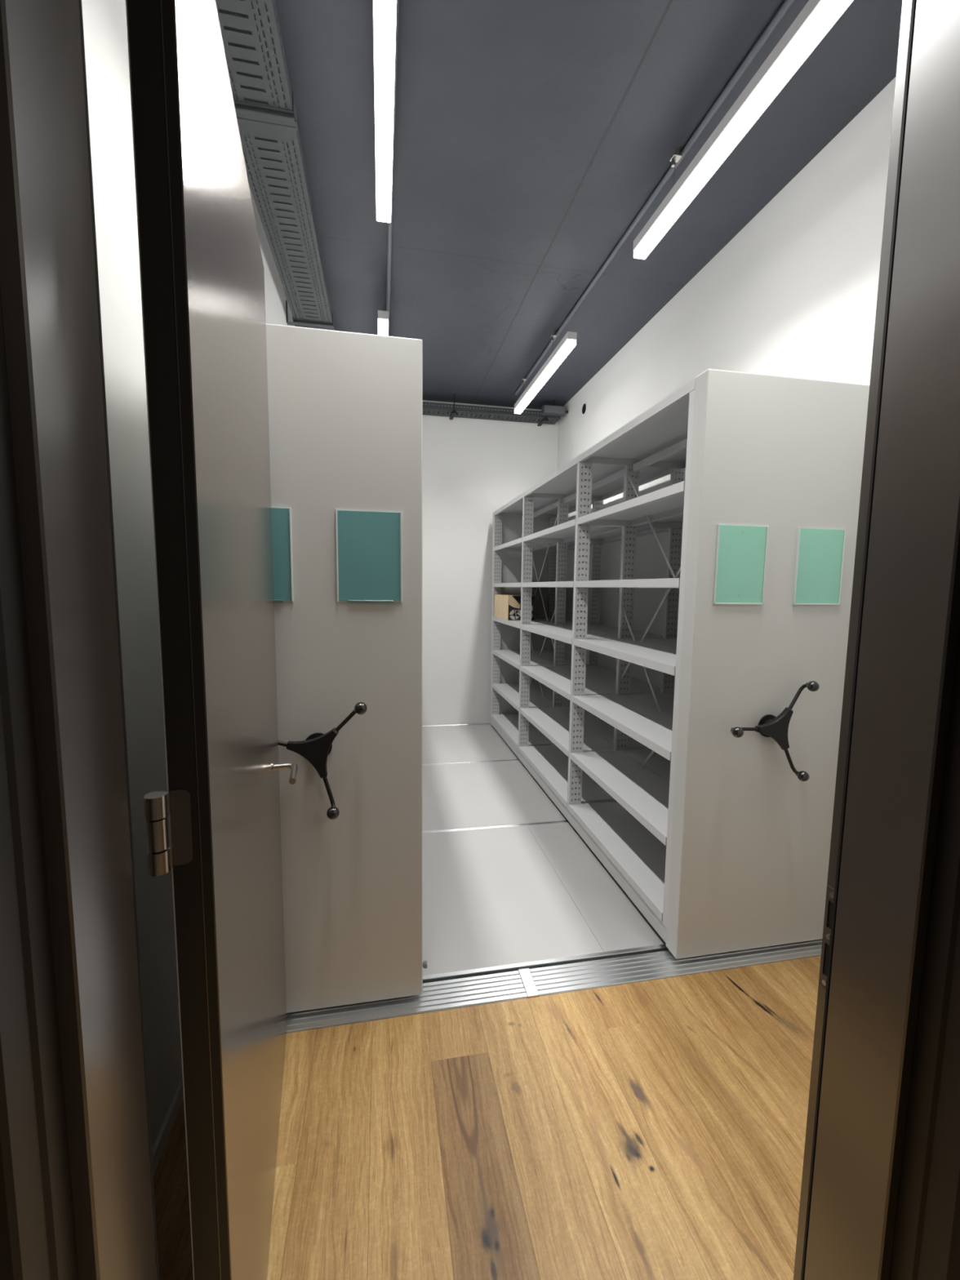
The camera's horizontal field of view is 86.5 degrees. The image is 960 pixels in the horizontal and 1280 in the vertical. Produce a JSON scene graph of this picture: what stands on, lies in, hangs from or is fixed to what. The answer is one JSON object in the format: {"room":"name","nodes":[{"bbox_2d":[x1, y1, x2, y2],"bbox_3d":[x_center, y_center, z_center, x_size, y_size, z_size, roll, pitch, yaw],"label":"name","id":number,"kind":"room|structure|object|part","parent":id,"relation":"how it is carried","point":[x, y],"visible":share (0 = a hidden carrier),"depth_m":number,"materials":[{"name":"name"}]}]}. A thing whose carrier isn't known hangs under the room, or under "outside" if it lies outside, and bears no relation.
{"room":"archive storage room","nodes":[
{"label":"archive storage room","id":0,"kind":"room"},
{"bbox_2d":[81,0,294,1149],"bbox_3d":[-1.237,-0.505,2.925,0.120,3.450,4.953,0,6,-11],"label":"wall","id":1,"kind":"structure","parent":0,"point":[104,21],"depth_m":1.26,"materials":[{"name":"white paint"}]},
{"bbox_2d":[151,1075,183,1174],"bbox_3d":[-0.821,1.367,1.185,0.012,0.050,1.013,0,6,-11],"label":"baseboard","id":2,"kind":"structure","parent":1,"relation":"attached to","point":[162,1139],"depth_m":1.40,"materials":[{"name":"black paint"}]},
{"bbox_2d":[153,955,821,1279],"bbox_3d":[0.856,1.509,0.334,4.862,0.020,3.344,0,6,-11],"label":"floor","id":3,"kind":"structure","parent":0,"point":[654,1129],"depth_m":1.41,"materials":[{"name":"brown wood"}]},
{"bbox_2d":[422,400,558,725],"bbox_3d":[-0.405,-0.763,5.532,2.500,3.450,0.120,0,6,-11],"label":"wall","id":4,"kind":"structure","parent":0,"point":[473,468],"depth_m":5.50,"materials":[{"name":"white paint"}]},
{"bbox_2d":[422,822,666,975],"bbox_3d":[0.162,1.262,2.661,2.490,0.020,1.166,0,6,-11],"label":"floor panel","id":5,"kind":"object","parent":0,"point":[504,895],"visible":0.35,"depth_m":2.48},
{"bbox_2d":[266,323,426,1013],"bbox_3d":[-0.862,-0.002,3.423,0.724,2.304,3.752,0,6,-11],"label":"shelving unit","id":6,"kind":"object","parent":5,"relation":"on","point":[345,409],"visible":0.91,"depth_m":1.70,"materials":[{"name":"grey metal"}]},
{"bbox_3d":[-0.667,0.327,1.627,0.134,0.047,0.039,0,6,-11],"label":"arm","id":7,"kind":"part","parent":6,"relation":"part of","materials":[{"name":"black plastic"}]},
{"bbox_3d":[-0.499,0.498,1.677,0.047,0.134,0.039,0,6,-11],"label":"arm","id":8,"kind":"part","parent":6,"relation":"part of","materials":[{"name":"black plastic"}]},
{"bbox_3d":[-0.478,0.561,1.659,0.041,0.041,0.046,0,6,-11],"label":"knob","id":9,"kind":"part","parent":6,"relation":"part of","materials":[{"name":"black"}]},
{"bbox_3d":[-0.433,0.262,1.665,0.103,0.103,0.039,0,6,-11],"label":"arm","id":10,"kind":"part","parent":6,"relation":"part of","materials":[{"name":"black plastic"}]},
{"bbox_3d":[-0.384,0.219,1.642,0.041,0.041,0.046,0,6,-11],"label":"knob","id":11,"kind":"part","parent":6,"relation":"part of","materials":[{"name":"black"}]},
{"bbox_2d":[489,368,869,959],"bbox_3d":[0.820,-0.015,3.746,0.702,2.304,3.752,0,6,-11],"label":"shelving unit","id":12,"kind":"object","parent":5,"relation":"on","point":[707,793],"visible":0.99,"depth_m":2.08,"materials":[{"name":"grey metal"}]},
{"bbox_2d":[494,594,534,620],"bbox_3d":[0.339,-0.333,5.133,0.266,0.236,0.588,0,6,-11],"label":"cardboard box","id":13,"kind":"object","parent":12,"relation":"on","point":[507,606],"visible":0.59,"depth_m":4.86,"materials":[{"name":"brown cardboard"}]},
{"bbox_3d":[0.394,-0.303,4.848,0.257,0.228,0.001,0,6,-11],"label":"printed panel","id":14,"kind":"part","parent":13,"relation":"part of","materials":[{"name":"black"}]},
{"bbox_3d":[0.470,-0.213,5.558,0.698,2.282,0.040,0,6,-11],"label":"panel","id":15,"kind":"part","parent":12,"relation":"part of","materials":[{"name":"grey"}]},
{"bbox_3d":[0.416,-0.526,4.894,0.348,0.038,1.096,0,6,-11],"label":"shelf","id":16,"kind":"part","parent":12,"relation":"part of","materials":[{"name":"grey metal"}]},
{"bbox_3d":[0.400,0.884,5.039,0.348,0.038,1.096,0,6,-11],"label":"shelf","id":17,"kind":"part","parent":12,"relation":"part of","materials":[{"name":"grey metal"}]},
{"bbox_3d":[0.404,0.546,5.004,0.348,0.038,1.096,0,6,-11],"label":"shelf","id":18,"kind":"part","parent":12,"relation":"part of","materials":[{"name":"grey metal"}]},
{"bbox_3d":[0.408,0.181,4.967,0.348,0.038,1.096,0,6,-11],"label":"shelf","id":19,"kind":"part","parent":12,"relation":"part of","materials":[{"name":"grey metal"}]},
{"bbox_3d":[0.412,-0.172,4.931,0.348,0.038,1.096,0,6,-11],"label":"shelf","id":20,"kind":"part","parent":12,"relation":"part of","materials":[{"name":"grey metal"}]},
{"bbox_3d":[0.420,-0.900,4.856,0.348,0.038,1.096,0,6,-11],"label":"shelf","id":21,"kind":"part","parent":12,"relation":"part of","materials":[{"name":"grey metal"}]},
{"bbox_3d":[0.595,-1.268,4.861,0.698,0.038,1.152,0,6,-11],"label":"shelf","id":22,"kind":"part","parent":12,"relation":"part of","materials":[{"name":"grey metal"}]},
{"bbox_3d":[0.595,-1.227,4.865,0.020,0.042,1.092,0,6,-11],"label":"rail","id":23,"kind":"part","parent":12,"relation":"part of","materials":[{"name":"grey metal"}]},
{"bbox_3d":[0.636,-0.406,3.751,0.348,0.038,1.171,0,6,-11],"label":"shelf","id":24,"kind":"part","parent":12,"relation":"part of","materials":[{"name":"grey metal"}]},
{"bbox_3d":[0.749,0.543,5.071,0.348,0.038,1.096,0,6,-11],"label":"shelf","id":25,"kind":"part","parent":12,"relation":"part of","materials":[{"name":"grey metal"}]},
{"bbox_3d":[0.753,0.178,5.033,0.348,0.038,1.096,0,6,-11],"label":"shelf","id":26,"kind":"part","parent":12,"relation":"part of","materials":[{"name":"grey metal"}]},
{"bbox_3d":[0.766,-0.902,4.922,0.348,0.038,1.096,0,6,-11],"label":"shelf","id":27,"kind":"part","parent":12,"relation":"part of","materials":[{"name":"grey metal"}]},
{"bbox_3d":[0.757,-0.175,4.997,0.348,0.038,1.096,0,6,-11],"label":"shelf","id":28,"kind":"part","parent":12,"relation":"part of","materials":[{"name":"grey metal"}]},
{"bbox_3d":[0.620,1.004,3.896,0.348,0.038,1.171,0,6,-11],"label":"shelf","id":29,"kind":"part","parent":12,"relation":"part of","materials":[{"name":"grey metal"}]},
{"bbox_3d":[0.624,0.665,3.861,0.348,0.038,1.171,0,6,-11],"label":"shelf","id":30,"kind":"part","parent":12,"relation":"part of","materials":[{"name":"grey metal"}]},
{"bbox_3d":[0.628,0.300,3.824,0.348,0.038,1.171,0,6,-11],"label":"shelf","id":31,"kind":"part","parent":12,"relation":"part of","materials":[{"name":"grey metal"}]},
{"bbox_3d":[0.632,-0.053,3.787,0.348,0.038,1.171,0,6,-11],"label":"shelf","id":32,"kind":"part","parent":12,"relation":"part of","materials":[{"name":"grey metal"}]},
{"bbox_3d":[0.640,-0.780,3.713,0.348,0.038,1.171,0,6,-11],"label":"shelf","id":33,"kind":"part","parent":12,"relation":"part of","materials":[{"name":"grey metal"}]},
{"bbox_3d":[0.817,-1.106,3.712,0.020,0.042,1.147,0,6,-11],"label":"rail","id":34,"kind":"part","parent":12,"relation":"part of","materials":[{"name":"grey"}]},
{"bbox_3d":[0.817,-1.147,3.708,0.698,0.038,1.207,0,6,-11],"label":"shelf","id":35,"kind":"part","parent":12,"relation":"part of","materials":[{"name":"grey metal"}]},
{"bbox_3d":[0.969,0.663,3.927,0.348,0.038,1.171,0,6,-11],"label":"shelf","id":36,"kind":"part","parent":12,"relation":"part of","materials":[{"name":"grey metal"}]},
{"bbox_3d":[0.974,0.298,3.890,0.348,0.038,1.171,0,6,-11],"label":"shelf","id":37,"kind":"part","parent":12,"relation":"part of","materials":[{"name":"grey metal"}]},
{"bbox_3d":[0.978,-0.056,3.853,0.348,0.038,1.171,0,6,-11],"label":"shelf","id":38,"kind":"part","parent":12,"relation":"part of","materials":[{"name":"grey metal"}]},
{"bbox_3d":[0.986,-0.783,3.779,0.348,0.038,1.171,0,6,-11],"label":"shelf","id":39,"kind":"part","parent":12,"relation":"part of","materials":[{"name":"grey metal"}]},
{"bbox_3d":[0.841,1.124,2.747,0.348,0.038,1.107,0,6,-11],"label":"shelf","id":40,"kind":"part","parent":12,"relation":"part of","materials":[{"name":"grey metal"}]},
{"bbox_3d":[0.845,0.786,2.712,0.348,0.038,1.107,0,6,-11],"label":"shelf","id":41,"kind":"part","parent":12,"relation":"part of","materials":[{"name":"grey metal"}]},
{"bbox_3d":[0.849,0.421,2.675,0.348,0.038,1.107,0,6,-11],"label":"shelf","id":42,"kind":"part","parent":12,"relation":"part of","materials":[{"name":"grey metal"}]},
{"bbox_3d":[0.853,0.068,2.639,0.348,0.038,1.107,0,6,-11],"label":"shelf","id":43,"kind":"part","parent":12,"relation":"part of","materials":[{"name":"grey metal"}]},
{"bbox_3d":[0.857,-0.285,2.602,0.348,0.038,1.107,0,6,-11],"label":"shelf","id":44,"kind":"part","parent":12,"relation":"part of","materials":[{"name":"grey metal"}]},
{"bbox_3d":[0.861,-0.659,2.564,0.348,0.038,1.107,0,6,-11],"label":"shelf","id":45,"kind":"part","parent":12,"relation":"part of","materials":[{"name":"grey metal"}]},
{"bbox_3d":[1.040,-1.025,2.550,0.698,0.038,1.162,0,6,-11],"label":"shelf","id":46,"kind":"part","parent":12,"relation":"part of","materials":[{"name":"grey metal"}]},
{"bbox_3d":[1.191,0.783,2.779,0.348,0.038,1.107,0,6,-11],"label":"shelf","id":47,"kind":"part","parent":12,"relation":"part of","materials":[{"name":"grey metal"}]},
{"bbox_3d":[1.195,0.418,2.741,0.348,0.038,1.107,0,6,-11],"label":"shelf","id":48,"kind":"part","parent":12,"relation":"part of","materials":[{"name":"grey metal"}]},
{"bbox_3d":[1.199,0.065,2.705,0.348,0.038,1.107,0,6,-11],"label":"shelf","id":49,"kind":"part","parent":12,"relation":"part of","materials":[{"name":"grey metal"}]},
{"bbox_3d":[1.207,-0.662,2.630,0.348,0.038,1.107,0,6,-11],"label":"shelf","id":50,"kind":"part","parent":12,"relation":"part of","materials":[{"name":"grey metal"}]},
{"bbox_3d":[1.040,-0.985,2.554,0.020,0.042,1.102,0,6,-11],"label":"rail","id":51,"kind":"part","parent":12,"relation":"part of","materials":[{"name":"grey metal"}]},
{"bbox_3d":[0.965,0.345,1.914,0.041,0.041,0.046,0,6,-11],"label":"knob","id":52,"kind":"part","parent":12,"relation":"part of","materials":[{"name":"black"}]},
{"bbox_3d":[1.020,0.344,1.953,0.137,0.018,0.039,0,6,-11],"label":"arm","id":53,"kind":"part","parent":12,"relation":"part of","materials":[{"name":"black plastic"}]},
{"bbox_3d":[1.145,0.152,2.057,0.700,2.285,0.080,0,6,-11],"label":"panel","id":54,"kind":"part","parent":12,"relation":"part of","materials":[{"name":"grey metal"}]},
{"bbox_3d":[1.224,0.472,2.006,0.074,0.125,0.038,0,6,-11],"label":"arm","id":55,"kind":"part","parent":12,"relation":"part of","materials":[{"name":"black plastic"}]},
{"bbox_3d":[1.235,0.228,1.982,0.081,0.121,0.038,0,6,-11],"label":"arm","id":56,"kind":"part","parent":12,"relation":"part of","materials":[{"name":"black plastic"}]},
{"bbox_3d":[1.258,0.530,1.990,0.041,0.041,0.046,0,6,-11],"label":"knob","id":57,"kind":"part","parent":12,"relation":"part of","materials":[{"name":"black"}]},
{"bbox_3d":[1.275,0.177,1.956,0.041,0.041,0.046,0,6,-11],"label":"knob","id":58,"kind":"part","parent":12,"relation":"part of","materials":[{"name":"black"}]},
{"bbox_2d":[218,0,902,409],"bbox_3d":[0.070,-2.306,2.988,2.740,0.150,4.953,0,6,-11],"label":"ceiling","id":59,"kind":"structure","parent":0,"point":[531,135],"depth_m":2.25,"materials":[{"name":"grey paint"}]},
{"bbox_2d":[215,0,297,131],"bbox_3d":[-0.701,-1.955,1.187,0.302,0.199,1.505,0,6,-11],"label":"cable tray","id":60,"kind":"object","parent":59,"relation":"hanging from","point":[270,115],"visible":0.66,"depth_m":1.71,"materials":[{"name":"grey metal"}]},
{"bbox_2d":[237,121,334,329],"bbox_3d":[-0.987,-2.111,2.674,0.302,0.199,1.539,0,6,-11],"label":"cable tray","id":61,"kind":"object","parent":59,"relation":"hanging from","point":[254,131],"visible":0.96,"depth_m":2.42,"materials":[{"name":"grey metal"}]},
{"bbox_2d":[377,310,388,336],"bbox_3d":[-0.737,-2.187,3.869,0.066,0.283,1.413,0,6,-11],"label":"ceiling lamp","id":62,"kind":"object","parent":59,"relation":"hanging from","point":[383,316],"visible":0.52,"depth_m":3.20,"materials":[{"name":"grey plastic"}]},
{"bbox_2d":[377,319,388,336],"bbox_3d":[-0.739,-2.063,3.882,0.064,0.034,1.407,0,6,-11],"label":"diffuser","id":63,"kind":"object","parent":62,"relation":"attached to","point":[383,324],"depth_m":3.22,"materials":[{"name":"white plastic"}]},
{"bbox_2d":[373,0,396,222],"bbox_3d":[-0.300,-1.949,1.597,0.066,0.283,1.415,0,6,-11],"label":"ceiling lamp","id":64,"kind":"object","parent":59,"relation":"hanging from","point":[384,11],"visible":1,"depth_m":1.71,"materials":[{"name":"grey plastic"}]},
{"bbox_2d":[386,0,398,336],"bbox_3d":[-0.469,-2.191,2.663,0.024,0.024,4.350,0,6,-11],"label":"conduit","id":65,"kind":"object","parent":59,"relation":"attached to","point":[389,224],"visible":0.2,"depth_m":2.62,"materials":[{"name":"grey metal"}]},
{"bbox_2d":[422,393,560,426],"bbox_3d":[-0.258,-2.367,5.199,2.190,0.187,0.254,0,6,-11],"label":"cable tray","id":66,"kind":"object","parent":59,"relation":"hanging from","point":[452,411],"visible":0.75,"depth_m":5.21,"materials":[{"name":"grey metal"}]},
{"bbox_2d":[514,329,577,413],"bbox_3d":[0.486,-2.197,4.104,0.066,0.283,1.413,0,6,-11],"label":"ceiling lamp","id":67,"kind":"object","parent":59,"relation":"hanging from","point":[568,342],"visible":1,"depth_m":3.86,"materials":[{"name":"grey plastic"}]},
{"bbox_2d":[541,400,568,417],"bbox_3d":[0.772,-2.380,5.229,0.274,0.145,0.074,0,6,-11],"label":"junction box","id":68,"kind":"object","parent":59,"relation":"attached to","point":[546,410],"visible":1,"depth_m":5.20,"materials":[{"name":"grey"}]},
{"bbox_3d":[0.762,-2.346,5.195,0.220,0.069,0.004,0,6,-11],"label":"lid","id":69,"kind":"part","parent":68,"relation":"part of","materials":[{"name":"grey"}]},
{"bbox_2d":[515,0,794,395],"bbox_3d":[0.763,-2.201,2.899,0.024,0.024,4.350,0,6,-11],"label":"conduit","id":70,"kind":"object","parent":59,"relation":"attached to","point":[786,5],"visible":1,"depth_m":2.18,"materials":[{"name":"grey metal"}]},
{"bbox_2d":[632,0,853,259],"bbox_3d":[0.924,-1.959,1.832,0.066,0.283,1.415,0,6,-11],"label":"ceiling lamp","id":71,"kind":"object","parent":59,"relation":"hanging from","point":[816,18],"visible":1,"depth_m":1.77,"materials":[{"name":"grey plastic"}]},
{"bbox_2d":[557,76,896,687],"bbox_3d":[1.336,-0.526,3.419,0.120,3.450,4.953,0,6,-11],"label":"wall","id":72,"kind":"structure","parent":0,"point":[793,293],"depth_m":2.53,"materials":[{"name":"white paint"}]},
{"bbox_2d":[582,402,586,415],"bbox_3d":[0.987,-2.189,4.832,0.007,0.116,0.116,0,6,-11],"label":"grommet","id":73,"kind":"object","parent":72,"relation":"attached to","point":[584,405],"visible":1,"depth_m":4.83,"materials":[{"name":"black plastic"}]},
{"bbox_3d":[-0.064,1.189,3.837,2.700,0.079,3.920,0,6,-11],"label":"floor","id":74,"kind":"structure","parent":0,"visible":0},
{"bbox_2d":[422,723,490,726],"bbox_3d":[-0.409,0.950,5.625,2.490,0.022,0.023,0,6,-11],"label":"rail","id":75,"kind":"object","parent":74,"relation":"on","point":[476,723],"visible":0.1,"depth_m":5.64,"materials":[{"name":"silver metal"}]},
{"bbox_2d":[422,724,519,764],"bbox_3d":[-0.293,1.014,5.025,2.490,0.020,1.188,0,6,-11],"label":"floor panel","id":76,"kind":"object","parent":74,"relation":"on","point":[481,742],"visible":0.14,"depth_m":4.92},
{"bbox_2d":[422,759,519,765],"bbox_3d":[-0.179,1.075,4.430,2.490,0.022,0.023,0,6,-11],"label":"rail","id":77,"kind":"object","parent":74,"relation":"on","point":[508,759],"visible":0.11,"depth_m":4.45,"materials":[{"name":"silver metal"}]},
{"bbox_2d":[422,760,567,831],"bbox_3d":[-0.064,1.139,3.837,2.490,0.020,1.187,0,6,-11],"label":"floor panel","id":78,"kind":"object","parent":74,"relation":"on","point":[502,793],"visible":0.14,"depth_m":3.71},
{"bbox_2d":[422,820,568,833],"bbox_3d":[0.050,1.200,3.243,2.490,0.022,0.023,0,6,-11],"label":"rail","id":79,"kind":"object","parent":74,"relation":"on","point":[558,821],"visible":0.11,"depth_m":3.25,"materials":[{"name":"silver metal"}]},
{"bbox_2d":[286,938,822,1033],"bbox_3d":[0.288,1.327,2.006,2.490,0.026,0.172,0,6,-11],"label":"floor track","id":80,"kind":"object","parent":74,"relation":"on","point":[498,984],"visible":0.48,"depth_m":1.99,"materials":[{"name":"silver metal"}]},
{"bbox_3d":[-0.384,1.335,1.860,1.115,0.025,0.137,0,6,-11],"label":"grooved plate","id":81,"kind":"part","parent":80,"relation":"part of","materials":[{"name":"silver metal"}]},
{"bbox_3d":[0.862,1.325,2.098,1.329,0.025,0.137,0,6,-11],"label":"grooved plate","id":82,"kind":"part","parent":80,"relation":"part of","materials":[{"name":"silver metal"}]},
{"bbox_3d":[0.533,-0.253,0.661,4.500,3.450,0.185,0,6,-11],"label":"wall","id":83,"kind":"structure","parent":0,"visible":0},
{"bbox_2d":[125,0,297,1279],"bbox_3d":[-0.521,0.174,1.123,0.192,2.431,1.024,-1,6,-17],"label":"door","id":84,"kind":"structure","parent":83,"relation":"in","point":[202,270],"depth_m":0.71,"materials":[{"name":"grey metal"}]},
{"bbox_3d":[-0.384,0.241,0.656,0.024,0.100,0.002,-1,6,-17],"label":"hinge plate","id":85,"kind":"part","parent":84,"relation":"part of","materials":[{"name":"silver metal"}]},
{"bbox_3d":[-0.536,0.366,1.400,0.064,0.017,0.134,-1,6,-17],"label":"lever","id":86,"kind":"part","parent":84,"relation":"part of","materials":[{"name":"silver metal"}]},
{"bbox_2d":[0,0,959,1279],"bbox_3d":[0.092,0.202,0.609,1.207,2.505,0.217,0,6,-11],"label":"door frame","id":87,"kind":"structure","parent":83,"relation":"attached to","point":[880,1196],"depth_m":0.58,"materials":[{"name":"brown metal"}]},
{"bbox_3d":[0.566,0.485,0.828,0.002,0.172,0.021,0,6,-11],"label":"strike plate","id":88,"kind":"part","parent":87,"relation":"part of","materials":[{"name":"grey metal"}]}
]}

